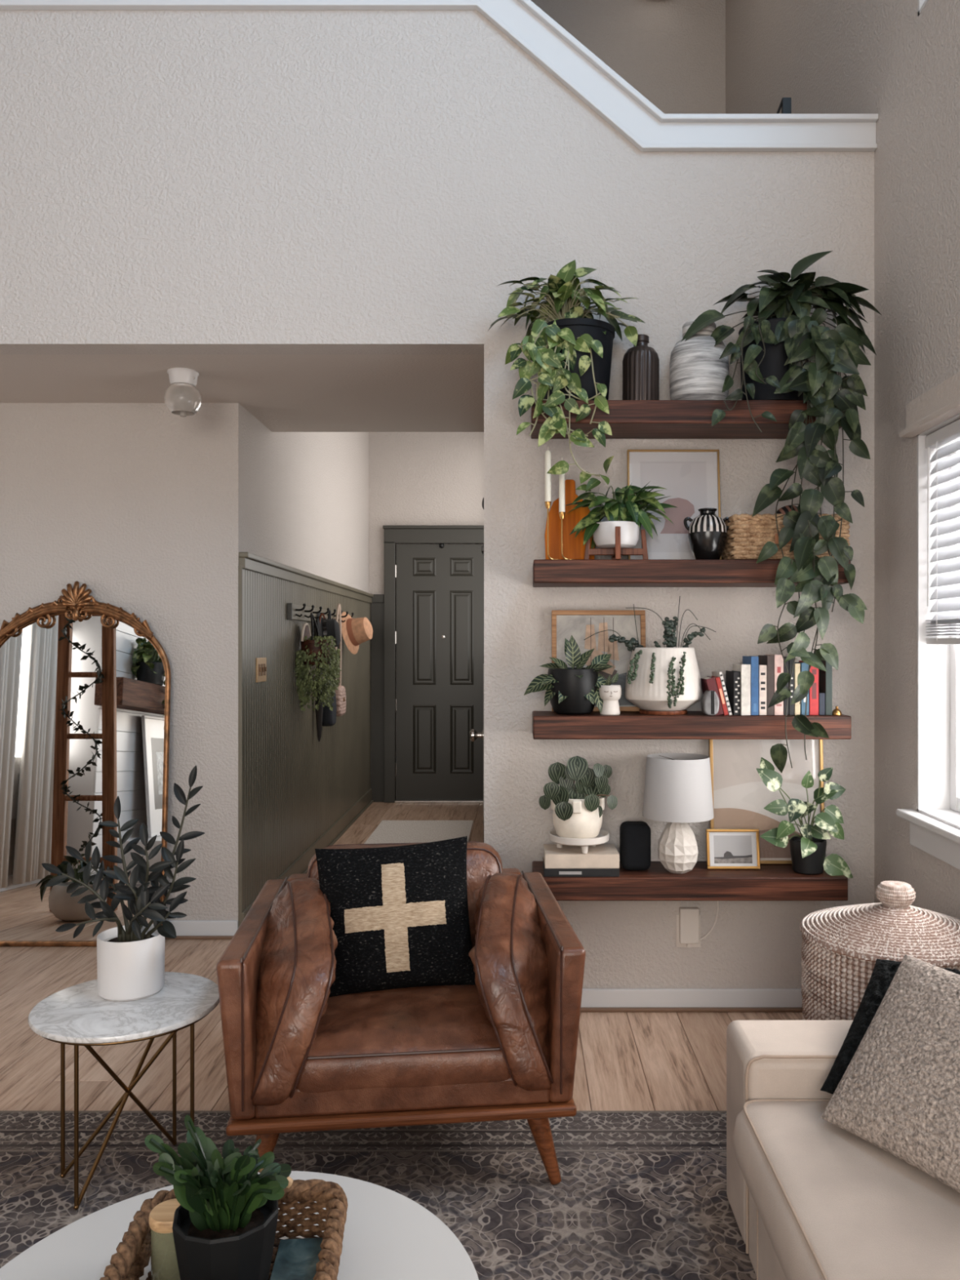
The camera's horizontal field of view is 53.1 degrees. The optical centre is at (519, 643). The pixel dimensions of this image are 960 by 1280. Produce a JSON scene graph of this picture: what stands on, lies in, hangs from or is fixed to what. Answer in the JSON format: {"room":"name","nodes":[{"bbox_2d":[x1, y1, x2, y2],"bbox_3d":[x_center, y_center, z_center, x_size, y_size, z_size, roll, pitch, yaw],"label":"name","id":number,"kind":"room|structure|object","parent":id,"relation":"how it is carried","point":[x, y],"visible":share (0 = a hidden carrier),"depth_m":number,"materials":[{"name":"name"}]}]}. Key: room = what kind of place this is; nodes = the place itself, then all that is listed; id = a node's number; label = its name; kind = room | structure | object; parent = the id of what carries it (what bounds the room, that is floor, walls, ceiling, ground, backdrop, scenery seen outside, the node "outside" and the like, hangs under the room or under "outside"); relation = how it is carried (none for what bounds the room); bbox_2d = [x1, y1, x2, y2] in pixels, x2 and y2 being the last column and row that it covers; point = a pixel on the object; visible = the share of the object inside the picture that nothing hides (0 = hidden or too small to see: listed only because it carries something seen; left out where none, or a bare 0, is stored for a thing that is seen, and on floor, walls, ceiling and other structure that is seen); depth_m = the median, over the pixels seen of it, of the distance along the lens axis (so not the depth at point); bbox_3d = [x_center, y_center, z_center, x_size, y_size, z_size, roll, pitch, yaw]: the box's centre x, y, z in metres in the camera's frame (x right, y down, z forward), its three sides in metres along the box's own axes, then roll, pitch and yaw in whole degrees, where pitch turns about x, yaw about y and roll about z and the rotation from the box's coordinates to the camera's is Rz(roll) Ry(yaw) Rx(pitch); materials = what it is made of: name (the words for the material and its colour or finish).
{"room":"living room","nodes":[
{"label":"living room","id":0,"kind":"room"},
{"bbox_2d":[0,403,368,920],"bbox_3d":[-2.342,-1.370,6.346,2.115,5.420,3.929,0,0,0],"label":"wall","id":1,"kind":"structure","parent":0,"point":[150,508],"depth_m":4.38,"materials":[{"name":"grey paint"}]},
{"bbox_2d":[164,920,238,939],"bbox_3d":[-2.292,1.300,4.366,2.015,0.080,0.030,0,0,0],"label":"baseboard","id":2,"kind":"structure","parent":1,"relation":"attached to","point":[183,927],"depth_m":4.37,"materials":[{"name":"grey paint"}]},
{"bbox_2d":[238,551,383,927],"bbox_3d":[-1.220,0.461,6.269,0.135,1.761,3.783,0,0,0],"label":"wall","id":3,"kind":"structure","parent":1,"relation":"attached to","point":[299,793],"depth_m":5.32,"materials":[{"name":"green paint"}]},
{"bbox_2d":[256,657,266,682],"bbox_3d":[-1.261,0.126,4.700,0.016,0.118,0.170,0,0,0],"label":"switch plate","id":4,"kind":"object","parent":3,"relation":"attached to","point":[261,668],"visible":1,"depth_m":4.68,"materials":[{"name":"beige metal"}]},
{"bbox_2d":[286,603,354,624],"bbox_3d":[-1.230,-0.179,6.109,0.080,0.093,1.762,0,0,0],"label":"coat rack","id":5,"kind":"object","parent":3,"relation":"attached to","point":[296,612],"visible":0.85,"depth_m":5.56,"materials":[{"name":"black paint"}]},
{"bbox_2d":[294,612,341,711],"bbox_3d":[-1.156,0.107,5.517,0.253,0.572,0.358,0,0,0],"label":"plant","id":6,"kind":"object","parent":5,"relation":"hanging from","point":[317,651],"visible":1,"depth_m":5.44,"materials":[{"name":"green plant"}]},
{"bbox_2d":[315,613,325,742],"bbox_3d":[-1.230,0.206,5.897,0.058,0.789,0.048,0,0,32],"label":"folded umbrella","id":7,"kind":"object","parent":5,"relation":"hanging from","point":[318,713],"visible":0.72,"depth_m":5.89,"materials":[{"name":"black fabric"}]},
{"bbox_2d":[321,610,336,726],"bbox_3d":[-1.219,0.152,6.100,0.080,0.736,0.173,0,0,0],"label":"backpack","id":8,"kind":"object","parent":5,"relation":"hanging from","point":[329,717],"visible":0.47,"depth_m":6.03,"materials":[{"name":"black fabric"}]},
{"bbox_2d":[317,612,340,647],"bbox_3d":[-1.192,-0.060,6.005,0.137,0.328,0.330,0,0,-6],"label":"hat","id":9,"kind":"object","parent":5,"relation":"hanging from","point":[326,627],"visible":0.66,"depth_m":5.93,"materials":[{"name":"black fabric"}]},
{"bbox_2d":[334,603,346,716],"bbox_3d":[-1.216,0.104,6.420,0.087,0.752,0.221,0,0,0],"label":"bag","id":10,"kind":"object","parent":5,"relation":"hanging from","point":[340,694],"visible":0.53,"depth_m":6.41,"materials":[{"name":"beige fabric"}]},
{"bbox_2d":[341,611,373,654],"bbox_3d":[-1.142,-0.078,6.772,0.200,0.301,0.310,0,0,9],"label":"hat","id":11,"kind":"object","parent":5,"relation":"hanging from","point":[355,631],"visible":0.98,"depth_m":6.70,"materials":[{"name":"fabric"}]},
{"bbox_2d":[0,354,484,431],"bbox_3d":[-1.766,-1.210,4.315,3.268,0.220,1.330,0,0,0],"label":"ceiling","id":12,"kind":"structure","parent":0,"point":[286,393],"depth_m":4.06,"materials":[{"name":"beige paint"}]},
{"bbox_2d":[164,367,201,417],"bbox_3d":[-1.361,-1.008,3.880,0.144,0.184,0.144,0,0,0],"label":"ceiling light","id":13,"kind":"object","parent":12,"relation":"attached to","point":[182,398],"visible":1,"depth_m":3.83,"materials":[{"name":"clear glass"}]},
{"bbox_2d":[0,801,803,1111],"bbox_3d":[-1.000,1.370,2.580,5.000,0.060,11.560,0,0,0],"label":"floor","id":14,"kind":"structure","parent":0,"point":[625,1061],"depth_m":3.14,"materials":[{"name":"brown wood"}]},
{"bbox_2d":[0,581,170,946],"bbox_3d":[-2.000,0.527,4.302,0.852,1.623,0.125,0,0,0],"label":"arched mirror","id":15,"kind":"object","parent":14,"relation":"on","point":[85,684],"visible":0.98,"depth_m":4.31,"materials":[{"name":"clear glass"}]},
{"bbox_2d":[0,1111,756,1279],"bbox_3d":[-0.720,1.334,1.585,3.800,0.011,2.300,0,0,0],"label":"rug","id":16,"kind":"object","parent":14,"relation":"on","point":[640,1195],"visible":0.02,"depth_m":2.38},
{"bbox_2d":[27,971,219,1209],"bbox_3d":[-0.980,1.111,2.400,0.446,0.436,0.446,0,0,0],"label":"side table","id":17,"kind":"object","parent":16,"relation":"on","point":[77,1015],"visible":0.89,"depth_m":2.35,"materials":[{"name":"white stone"}]},
{"bbox_2d":[41,765,204,1001],"bbox_3d":[-1.021,0.604,2.448,0.385,0.576,0.214,0,0,11],"label":"plant","id":18,"kind":"object","parent":17,"relation":"on","point":[131,957],"visible":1,"depth_m":2.43,"materials":[{"name":"green plant"}]},
{"bbox_2d":[0,1170,479,1279],"bbox_3d":[-0.417,1.124,1.315,0.734,0.408,0.734,0,0,0],"label":"coffee table","id":19,"kind":"object","parent":16,"relation":"on","point":[388,1235],"visible":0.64,"depth_m":1.47,"materials":[{"name":"grey"}]},
{"bbox_2d":[99,1168,347,1279],"bbox_3d":[-0.398,0.849,1.255,0.317,0.142,0.473,0,0,-5],"label":"wicker tray","id":20,"kind":"object","parent":19,"relation":"on","point":[133,1254],"visible":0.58,"depth_m":1.42,"materials":[{"name":"brown wicker"}]},
{"bbox_2d":[149,1198,180,1279],"bbox_3d":[-0.497,0.858,1.372,0.062,0.097,0.062,0,0,0],"label":"candle","id":21,"kind":"object","parent":20,"relation":"in","point":[164,1265],"visible":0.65,"depth_m":1.35,"materials":[{"name":"beige"}]},
{"bbox_2d":[144,1115,291,1279],"bbox_3d":[-0.410,0.786,1.331,0.195,0.240,0.196,0,0,0],"label":"potted plant","id":22,"kind":"object","parent":20,"relation":"in","point":[225,1220],"visible":1,"depth_m":1.29,"materials":[{"name":"plant"}]},
{"bbox_2d":[172,1199,278,1279],"bbox_3d":[-0.402,0.840,1.315,0.142,0.132,0.142,0,0,0],"label":"planter","id":23,"kind":"object","parent":22,"relation":"on","point":[229,1244],"depth_m":1.28,"materials":[{"name":"black ceramic"}]},
{"bbox_2d":[270,1237,322,1279],"bbox_3d":[-0.309,0.900,1.338,0.085,0.010,0.220,0,0,-5],"label":"picture book","id":24,"kind":"object","parent":20,"relation":"in","point":[295,1259],"visible":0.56,"depth_m":1.40,"materials":[{"name":"teal paper"}]},
{"bbox_2d":[216,841,585,1184],"bbox_3d":[-0.319,0.976,2.672,0.873,0.712,0.850,0,0,-7],"label":"armchair","id":25,"kind":"object","parent":16,"relation":"on","point":[299,1058],"visible":0.91,"depth_m":2.32,"materials":[{"name":"leather"}]},
{"bbox_2d":[253,876,337,1104],"bbox_3d":[-0.582,0.877,2.539,0.213,0.427,0.624,0,0,-7],"label":"cushion","id":26,"kind":"object","parent":25,"relation":"on","point":[295,1016],"depth_m":2.30,"materials":[{"name":"leather"}]},
{"bbox_2d":[315,835,476,997],"bbox_3d":[-0.346,0.755,2.669,0.444,0.409,0.200,0,0,-10],"label":"throw pillow","id":27,"kind":"object","parent":25,"relation":"on","point":[400,913],"visible":0.94,"depth_m":2.61,"materials":[{"name":"black fabric"}]},
{"bbox_2d":[296,985,511,1093],"bbox_3d":[-0.309,1.018,2.588,0.564,0.164,0.622,0,0,-7],"label":"seat cushion","id":28,"kind":"object","parent":25,"relation":"on","point":[438,1038],"depth_m":2.31,"materials":[{"name":"leather"}]},
{"bbox_2d":[306,841,502,963],"bbox_3d":[-0.348,0.798,2.928,0.604,0.357,0.253,0,0,-7],"label":"cushion","id":29,"kind":"object","parent":25,"relation":"on","point":[483,860],"depth_m":2.91,"materials":[{"name":"fabric"}]},
{"bbox_2d":[471,872,551,1093],"bbox_3d":[-0.037,0.879,2.604,0.213,0.429,0.622,0,0,-7],"label":"cushion","id":30,"kind":"object","parent":25,"relation":"on","point":[511,919],"depth_m":2.37,"materials":[{"name":"leather"}]},
{"bbox_2d":[726,1020,959,1279],"bbox_3d":[0.865,0.984,1.135,0.828,0.688,2.330,0,0,0],"label":"sofa","id":31,"kind":"object","parent":16,"relation":"on","point":[809,1197],"visible":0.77,"depth_m":1.79,"materials":[{"name":"beige fabric"}]},
{"bbox_2d":[732,1101,959,1279],"bbox_3d":[0.807,1.052,1.669,0.712,0.174,0.831,0,0,0],"label":"seat cushion","id":32,"kind":"object","parent":31,"relation":"on","point":[831,1203],"depth_m":1.69,"materials":[{"name":"beige fabric"}]},
{"bbox_2d":[820,953,959,1192],"bbox_3d":[0.828,0.809,1.789,0.264,0.294,0.470,0,0,-29],"label":"throw pillow","id":33,"kind":"object","parent":31,"relation":"on","point":[899,1092],"visible":1,"depth_m":1.82,"materials":[{"name":"grey fabric"}]},
{"bbox_2d":[820,959,959,1094],"bbox_3d":[0.924,0.842,2.013,0.460,0.244,0.382,0,0,37],"label":"throw pillow","id":34,"kind":"object","parent":31,"relation":"on","point":[884,971],"visible":0.18,"depth_m":2.09,"materials":[{"name":"black fabric"}]},
{"bbox_2d":[364,820,473,844],"bbox_3d":[-0.695,1.335,6.615,0.690,0.010,1.250,0,0,0],"label":"rug","id":35,"kind":"object","parent":14,"relation":"on","point":[388,831],"visible":0.56,"depth_m":6.81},
{"bbox_2d":[800,880,959,1020],"bbox_3d":[1.017,0.991,2.600,0.499,0.690,0.496,0,0,-14],"label":"lidded basket","id":36,"kind":"object","parent":14,"relation":"on","point":[842,946],"visible":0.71,"depth_m":2.50,"materials":[{"name":"wicker"}]},
{"bbox_2d":[368,431,484,594],"bbox_3d":[-0.709,-1.370,8.235,1.153,5.420,0.150,0,0,0],"label":"wall","id":37,"kind":"structure","parent":0,"point":[415,477],"depth_m":8.16,"materials":[{"name":"grey paint"}]},
{"bbox_2d":[382,524,484,803],"bbox_3d":[-0.657,0.170,8.122,0.998,2.340,0.074,0,0,0],"label":"door","id":38,"kind":"structure","parent":37,"relation":"in","point":[433,593],"depth_m":8.12,"materials":[{"name":"grey paint"}]},
{"bbox_2d":[0,9,874,988],"bbox_3d":[-1.000,-0.540,3.585,4.600,3.760,0.130,0,0,0],"label":"wall","id":39,"kind":"structure","parent":0,"point":[172,181],"depth_m":3.52,"materials":[{"name":"grey paint"}]},
{"bbox_2d":[0,0,876,151],"bbox_3d":[-1.624,-2.121,3.510,5.846,0.616,0.021,0,0,0],"label":"trim","id":40,"kind":"structure","parent":39,"relation":"attached to","point":[622,107],"depth_m":3.50,"materials":[{"name":"grey paint"}]},
{"bbox_2d":[530,400,841,439],"bbox_3d":[0.579,-0.791,3.393,1.080,0.080,0.252,0,0,0],"label":"floating shelf","id":41,"kind":"object","parent":39,"relation":"attached to","point":[626,419],"visible":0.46,"depth_m":3.27,"materials":[{"name":"brown wood"}]},
{"bbox_2d":[488,259,645,484],"bbox_3d":[0.166,-0.938,3.347,0.569,0.827,0.370,0,0,0],"label":"pothos","id":42,"kind":"object","parent":41,"relation":"on","point":[571,353],"visible":1,"depth_m":3.26,"materials":[{"name":"plant"}]},
{"bbox_2d":[543,317,614,399],"bbox_3d":[0.198,-0.969,3.390,0.276,0.275,0.276,0,0,0],"label":"pot","id":43,"kind":"object","parent":42,"relation":"on","point":[598,335],"depth_m":3.27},
{"bbox_2d":[622,333,658,399],"bbox_3d":[0.428,-0.960,3.400,0.129,0.257,0.129,0,0,0],"label":"bronze vase","id":44,"kind":"object","parent":41,"relation":"on","point":[640,362],"visible":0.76,"depth_m":3.35,"materials":[{"name":"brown ceramic"}]},
{"bbox_2d":[669,320,728,399],"bbox_3d":[0.633,-0.980,3.390,0.206,0.296,0.206,0,0,0],"label":"striped vase","id":45,"kind":"object","parent":41,"relation":"on","point":[696,370],"visible":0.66,"depth_m":3.30,"materials":[{"name":"ceramic"}]},
{"bbox_2d":[680,250,881,773],"bbox_3d":[0.926,-0.451,3.315,0.704,1.775,0.394,0,0,0],"label":"pothos","id":46,"kind":"object","parent":41,"relation":"on","point":[777,350],"visible":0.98,"depth_m":3.19,"materials":[{"name":"plant"}]},
{"bbox_2d":[738,317,808,399],"bbox_3d":[0.898,-0.971,3.390,0.248,0.279,0.248,0,0,0],"label":"pot","id":47,"kind":"object","parent":46,"relation":"on","point":[774,360],"depth_m":3.28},
{"bbox_2d":[675,906,700,947],"bbox_3d":[0.617,1.037,3.504,0.090,0.148,0.032,0,0,0],"label":"box","id":48,"kind":"object","parent":39,"relation":"attached to","point":[688,919],"visible":1,"depth_m":3.49,"materials":[{"name":"beige plastic"}]},
{"bbox_2d":[532,861,848,900],"bbox_3d":[0.581,0.835,3.393,1.073,0.080,0.252,0,0,0],"label":"floating shelf","id":49,"kind":"object","parent":39,"relation":"attached to","point":[772,882],"visible":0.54,"depth_m":3.27,"materials":[{"name":"brown wood"}]},
{"bbox_2d":[542,857,619,876],"bbox_3d":[0.210,0.781,3.367,0.257,0.026,0.185,0,0,0],"label":"book","id":50,"kind":"object","parent":49,"relation":"on","point":[547,872],"visible":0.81,"depth_m":3.27,"materials":[{"name":"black paper"}]},
{"bbox_2d":[543,844,619,868],"bbox_3d":[0.212,0.744,3.369,0.255,0.048,0.172,0,0,-1],"label":"book","id":51,"kind":"object","parent":50,"relation":"on","point":[602,855],"visible":0.98,"depth_m":3.28,"materials":[{"name":"beige paper"}]},
{"bbox_2d":[549,829,608,853],"bbox_3d":[0.208,0.691,3.370,0.210,0.057,0.210,0,0,0],"label":"tray","id":52,"kind":"object","parent":51,"relation":"on","point":[602,837],"visible":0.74,"depth_m":3.29,"materials":[{"name":"white ceramic"}]},
{"bbox_2d":[538,755,617,838],"bbox_3d":[0.200,0.532,3.366,0.271,0.292,0.186,0,0,0],"label":"potted peperomia","id":53,"kind":"object","parent":52,"relation":"on","point":[577,807],"visible":1,"depth_m":3.30,"materials":[{"name":"plant"}]},
{"bbox_2d":[552,795,602,838],"bbox_3d":[0.202,0.605,3.370,0.176,0.145,0.176,0,0,0],"label":"pot","id":54,"kind":"object","parent":53,"relation":"on","point":[573,816],"depth_m":3.29,"materials":[{"name":"white ceramic"}]},
{"bbox_2d":[619,821,650,870],"bbox_3d":[0.407,0.713,3.395,0.104,0.163,0.090,0,0,0],"label":"smart speaker","id":55,"kind":"object","parent":49,"relation":"on","point":[634,836],"visible":1,"depth_m":3.35},
{"bbox_2d":[642,752,713,873],"bbox_3d":[0.551,0.593,3.350,0.245,0.402,0.245,0,0,0],"label":"table lamp","id":56,"kind":"object","parent":49,"relation":"on","point":[677,789],"visible":1,"depth_m":3.27,"materials":[{"name":"white ceramic"}]},
{"bbox_2d":[706,829,759,869],"bbox_3d":[0.753,0.725,3.394,0.186,0.138,0.035,0,0,0],"label":"framed photo","id":57,"kind":"object","parent":49,"relation":"on","point":[726,849],"visible":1,"depth_m":3.39,"materials":[{"name":"gold metal"}]},
{"bbox_2d":[708,739,824,863],"bbox_3d":[0.895,0.552,3.485,0.412,0.483,0.053,0,0,0],"label":"framed print","id":58,"kind":"object","parent":49,"relation":"on","point":[740,797],"visible":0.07,"depth_m":3.49,"materials":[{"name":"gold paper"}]},
{"bbox_2d":[755,757,853,878],"bbox_3d":[0.980,0.599,3.320,0.337,0.415,0.175,0,0,0],"label":"potted plant","id":59,"kind":"object","parent":49,"relation":"on","point":[808,851],"visible":1,"depth_m":3.29,"materials":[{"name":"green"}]},
{"bbox_2d":[789,835,826,875],"bbox_3d":[1.004,0.737,3.345,0.125,0.114,0.125,0,0,0],"label":"pot","id":60,"kind":"object","parent":59,"relation":"on","point":[815,864],"depth_m":3.30,"materials":[{"name":"black ceramic"}]},
{"bbox_2d":[532,559,850,586],"bbox_3d":[0.587,-0.248,3.393,1.081,0.080,0.252,0,0,0],"label":"floating shelf","id":61,"kind":"object","parent":39,"relation":"attached to","point":[545,572],"visible":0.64,"depth_m":3.27,"materials":[{"name":"brown wood"}]},
{"bbox_2d":[544,501,553,559],"bbox_3d":[0.117,-0.391,3.330,0.064,0.204,0.044,0,0,0],"label":"candlestick","id":62,"kind":"object","parent":61,"relation":"on","point":[548,504],"visible":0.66,"depth_m":3.33,"materials":[{"name":"gold metal"}]},
{"bbox_2d":[545,446,551,501],"bbox_3d":[0.097,-0.589,3.330,0.021,0.191,0.021,0,0,0],"label":"taper candle","id":63,"kind":"object","parent":62,"relation":"on","point":[548,454],"visible":1,"depth_m":3.32,"materials":[{"name":"beige wax"}]},
{"bbox_2d":[544,479,595,559],"bbox_3d":[0.180,-0.448,3.467,0.181,0.294,0.048,0,0,0],"label":"cutting board","id":64,"kind":"object","parent":61,"relation":"on","point":[573,548],"visible":0.59,"depth_m":3.45,"materials":[{"name":"orange wood"}]},
{"bbox_2d":[583,526,648,559],"bbox_3d":[0.337,-0.345,3.370,0.171,0.112,0.171,0,0,-43],"label":"plant stand","id":65,"kind":"object","parent":61,"relation":"on","point":[615,553],"visible":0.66,"depth_m":3.36,"materials":[{"name":"brown wood"}]},
{"bbox_2d":[564,455,677,548],"bbox_3d":[0.350,-0.464,3.392,0.410,0.350,0.280,0,0,0],"label":"potted plant","id":66,"kind":"object","parent":61,"relation":"on","point":[626,512],"visible":0.97,"depth_m":3.32,"materials":[{"name":"green plant"}]},
{"bbox_2d":[592,520,639,548],"bbox_3d":[0.337,-0.379,3.370,0.167,0.086,0.167,0,0,0],"label":"pot","id":67,"kind":"object","parent":66,"relation":"on","point":[603,532],"depth_m":3.31,"materials":[{"name":"white ceramic"}]},
{"bbox_2d":[626,449,721,559],"bbox_3d":[0.558,-0.499,3.483,0.335,0.420,0.062,0,0,0],"label":"framed print","id":68,"kind":"object","parent":61,"relation":"on","point":[691,477],"visible":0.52,"depth_m":3.49,"materials":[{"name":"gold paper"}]},
{"bbox_2d":[683,507,730,559],"bbox_3d":[0.657,-0.381,3.360,0.136,0.184,0.136,0,0,45],"label":"jar","id":69,"kind":"object","parent":61,"relation":"on","point":[708,531],"visible":0.85,"depth_m":3.31,"materials":[{"name":"black ceramic"}]},
{"bbox_2d":[721,513,850,559],"bbox_3d":[0.931,-0.368,3.382,0.415,0.157,0.221,0,0,0],"label":"woven basket","id":70,"kind":"object","parent":61,"relation":"on","point":[747,534],"visible":0.48,"depth_m":3.29,"materials":[{"name":"wicker"}]},
{"bbox_2d":[580,988,802,1012],"bbox_3d":[0.584,1.301,3.505,1.432,0.078,0.030,0,0,0],"label":"baseboard","id":71,"kind":"structure","parent":39,"relation":"attached to","point":[591,997],"depth_m":3.51,"materials":[{"name":"grey paint"}]},
{"bbox_2d":[532,711,851,739],"bbox_3d":[0.587,0.285,3.393,1.084,0.080,0.252,0,0,0],"label":"floating shelf","id":72,"kind":"object","parent":39,"relation":"attached to","point":[546,725],"visible":0.86,"depth_m":3.27,"materials":[{"name":"brown wood"}]},
{"bbox_2d":[523,635,613,715],"bbox_3d":[0.178,0.106,3.342,0.265,0.276,0.199,0,0,-37],"label":"potted aglaonema","id":73,"kind":"object","parent":72,"relation":"on","point":[572,691],"visible":1,"depth_m":3.31,"materials":[{"name":"black"}]},
{"bbox_2d":[547,667,598,715],"bbox_3d":[0.186,0.164,3.360,0.180,0.160,0.180,0,0,0],"label":"pot","id":74,"kind":"object","parent":73,"relation":"on","point":[568,694],"depth_m":3.29,"materials":[{"name":"black ceramic"}]},
{"bbox_2d":[551,609,645,711],"bbox_3d":[0.285,0.061,3.475,0.339,0.367,0.054,0,0,0],"label":"framed painting","id":75,"kind":"object","parent":72,"relation":"on","point":[581,624],"visible":0.57,"depth_m":3.48,"materials":[{"name":"beige paper"}]},
{"bbox_2d":[598,673,621,715],"bbox_3d":[0.312,0.172,3.329,0.078,0.145,0.080,0,0,-19],"label":"planter","id":76,"kind":"object","parent":72,"relation":"on","point":[611,695],"visible":0.98,"depth_m":3.30,"materials":[{"name":"ceramic"}]},
{"bbox_2d":[583,596,715,715],"bbox_3d":[0.462,0.038,3.349,0.387,0.412,0.282,0,0,-33],"label":"ribbed planter","id":77,"kind":"object","parent":72,"relation":"on","point":[660,681],"visible":1,"depth_m":3.29,"materials":[{"name":"ceramic"}]},
{"bbox_2d":[701,690,719,715],"bbox_3d":[0.656,0.202,3.310,0.054,0.085,0.063,0,0,0],"label":"bookend","id":78,"kind":"object","parent":72,"relation":"on","point":[709,700],"visible":0.98,"depth_m":3.28,"materials":[{"name":"black"}]},
{"bbox_2d":[700,675,723,715],"bbox_3d":[0.669,0.181,3.360,0.060,0.133,0.130,0,0,0],"label":"book","id":79,"kind":"object","parent":72,"relation":"on","point":[708,683],"visible":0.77,"depth_m":3.29,"materials":[{"name":"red paper"}]},
{"bbox_2d":[711,671,732,715],"bbox_3d":[0.706,0.170,3.360,0.045,0.150,0.130,0,0,0],"label":"book","id":80,"kind":"object","parent":72,"relation":"on","point":[717,673],"visible":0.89,"depth_m":3.29,"materials":[{"name":"beige paper"}]},
{"bbox_2d":[720,674,731,712],"bbox_3d":[0.706,0.170,3.295,0.008,0.134,0.001,-13,0,0],"label":"print","id":81,"kind":"object","parent":80,"relation":"attached to","point":[722,679],"depth_m":3.29,"materials":[{"name":"black"}]},
{"bbox_2d":[725,670,740,715],"bbox_3d":[0.746,0.169,3.360,0.024,0.150,0.130,0,0,0],"label":"book","id":82,"kind":"object","parent":72,"relation":"on","point":[732,677],"visible":0.92,"depth_m":3.29,"materials":[{"name":"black paper"}]},
{"bbox_2d":[733,663,750,715],"bbox_3d":[0.773,0.157,3.350,0.032,0.174,0.130,0,0,0],"label":"book","id":83,"kind":"object","parent":72,"relation":"on","point":[744,669],"visible":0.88,"depth_m":3.29,"materials":[{"name":"beige paper"}]},
{"bbox_2d":[742,656,758,715],"bbox_3d":[0.805,0.143,3.355,0.025,0.202,0.130,0,0,0],"label":"book","id":84,"kind":"object","parent":72,"relation":"on","point":[753,661],"visible":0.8,"depth_m":3.29,"materials":[{"name":"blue paper"}]},
{"bbox_2d":[758,664,766,715],"bbox_3d":[0.834,0.158,3.360,0.025,0.172,0.130,0,0,0],"label":"book","id":85,"kind":"object","parent":72,"relation":"on","point":[762,668],"visible":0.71,"depth_m":3.29,"materials":[{"name":"beige paper"}]},
{"bbox_2d":[758,655,773,715],"bbox_3d":[0.860,0.142,3.360,0.022,0.205,0.130,0,0,0],"label":"book","id":86,"kind":"object","parent":72,"relation":"on","point":[768,660],"visible":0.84,"depth_m":3.29,"materials":[{"name":"beige paper"}]},
{"bbox_2d":[764,654,783,715],"bbox_3d":[0.889,0.141,3.360,0.031,0.207,0.130,0,0,0],"label":"book","id":87,"kind":"object","parent":72,"relation":"on","point":[778,659],"visible":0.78,"depth_m":3.29,"materials":[{"name":"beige paper"}]},
{"bbox_2d":[776,666,782,706],"bbox_3d":[0.889,0.146,3.295,0.018,0.135,0.001,0,0,0],"label":"print","id":88,"kind":"object","parent":87,"relation":"attached to","point":[779,669],"depth_m":3.29,"materials":[{"name":"red"}]},
{"bbox_2d":[783,656,794,715],"bbox_3d":[0.933,0.145,3.360,0.017,0.199,0.130,0,0,0],"label":"book","id":89,"kind":"object","parent":72,"relation":"on","point":[791,708],"visible":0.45,"depth_m":3.29,"materials":[{"name":"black paper"}]},
{"bbox_2d":[799,660,818,715],"bbox_3d":[1.010,0.151,3.360,0.031,0.185,0.130,0,0,0],"label":"book","id":90,"kind":"object","parent":72,"relation":"on","point":[814,690],"visible":0.4,"depth_m":3.29,"materials":[{"name":"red paper"}]},
{"bbox_2d":[814,649,831,715],"bbox_3d":[1.061,0.132,3.360,0.022,0.224,0.130,0,0,0],"label":"book","id":91,"kind":"object","parent":72,"relation":"on","point":[824,677],"visible":0.37,"depth_m":3.29,"materials":[{"name":"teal paper"}]},
{"bbox_2d":[516,0,878,122],"bbox_3d":[-1.624,-2.172,3.583,5.846,0.543,0.215,0,0,0],"label":"trim","id":92,"kind":"structure","parent":39,"relation":"attached to","point":[529,5],"depth_m":3.48,"materials":[{"name":"grey paint"}]},
{"bbox_2d":[530,0,725,113],"bbox_3d":[0.589,-2.680,6.135,1.442,2.800,0.130,0,0,0],"label":"wall","id":93,"kind":"structure","parent":0,"point":[672,52],"depth_m":6.07,"materials":[{"name":"grey paint"}]},
{"bbox_2d":[725,0,959,919],"bbox_3d":[1.379,-1.370,2.580,0.160,5.420,11.160,0,0,0],"label":"wall","id":94,"kind":"structure","parent":0,"point":[888,60],"depth_m":3.30,"materials":[{"name":"grey paint"}]},
{"bbox_2d":[896,371,959,869],"bbox_3d":[1.355,-0.065,2.457,0.210,1.450,1.473,0,0,0],"label":"window","id":95,"kind":"structure","parent":94,"relation":"in","point":[935,825],"depth_m":3.13,"materials":[{"name":"grey paint"}]},
{"bbox_2d":[925,418,959,644],"bbox_3d":[1.339,-0.337,2.459,0.068,0.677,1.318,0,0,0],"label":"window blind","id":96,"kind":"object","parent":95,"relation":"attached to","point":[946,606],"visible":1,"depth_m":3.02,"materials":[{"name":"grey paint"}]},
{"bbox_3d":[-0.072,-1.370,5.980,0.120,5.420,4.660,0,0,0],"label":"wall","id":97,"kind":"structure","parent":0,"visible":0},
{"bbox_2d":[469,566,484,842],"bbox_3d":[-0.194,0.490,4.727,0.078,1.680,0.746,0,0,0],"label":"door","id":98,"kind":"structure","parent":97,"relation":"in","point":[473,735],"depth_m":4.36,"materials":[{"name":"grey paint"}]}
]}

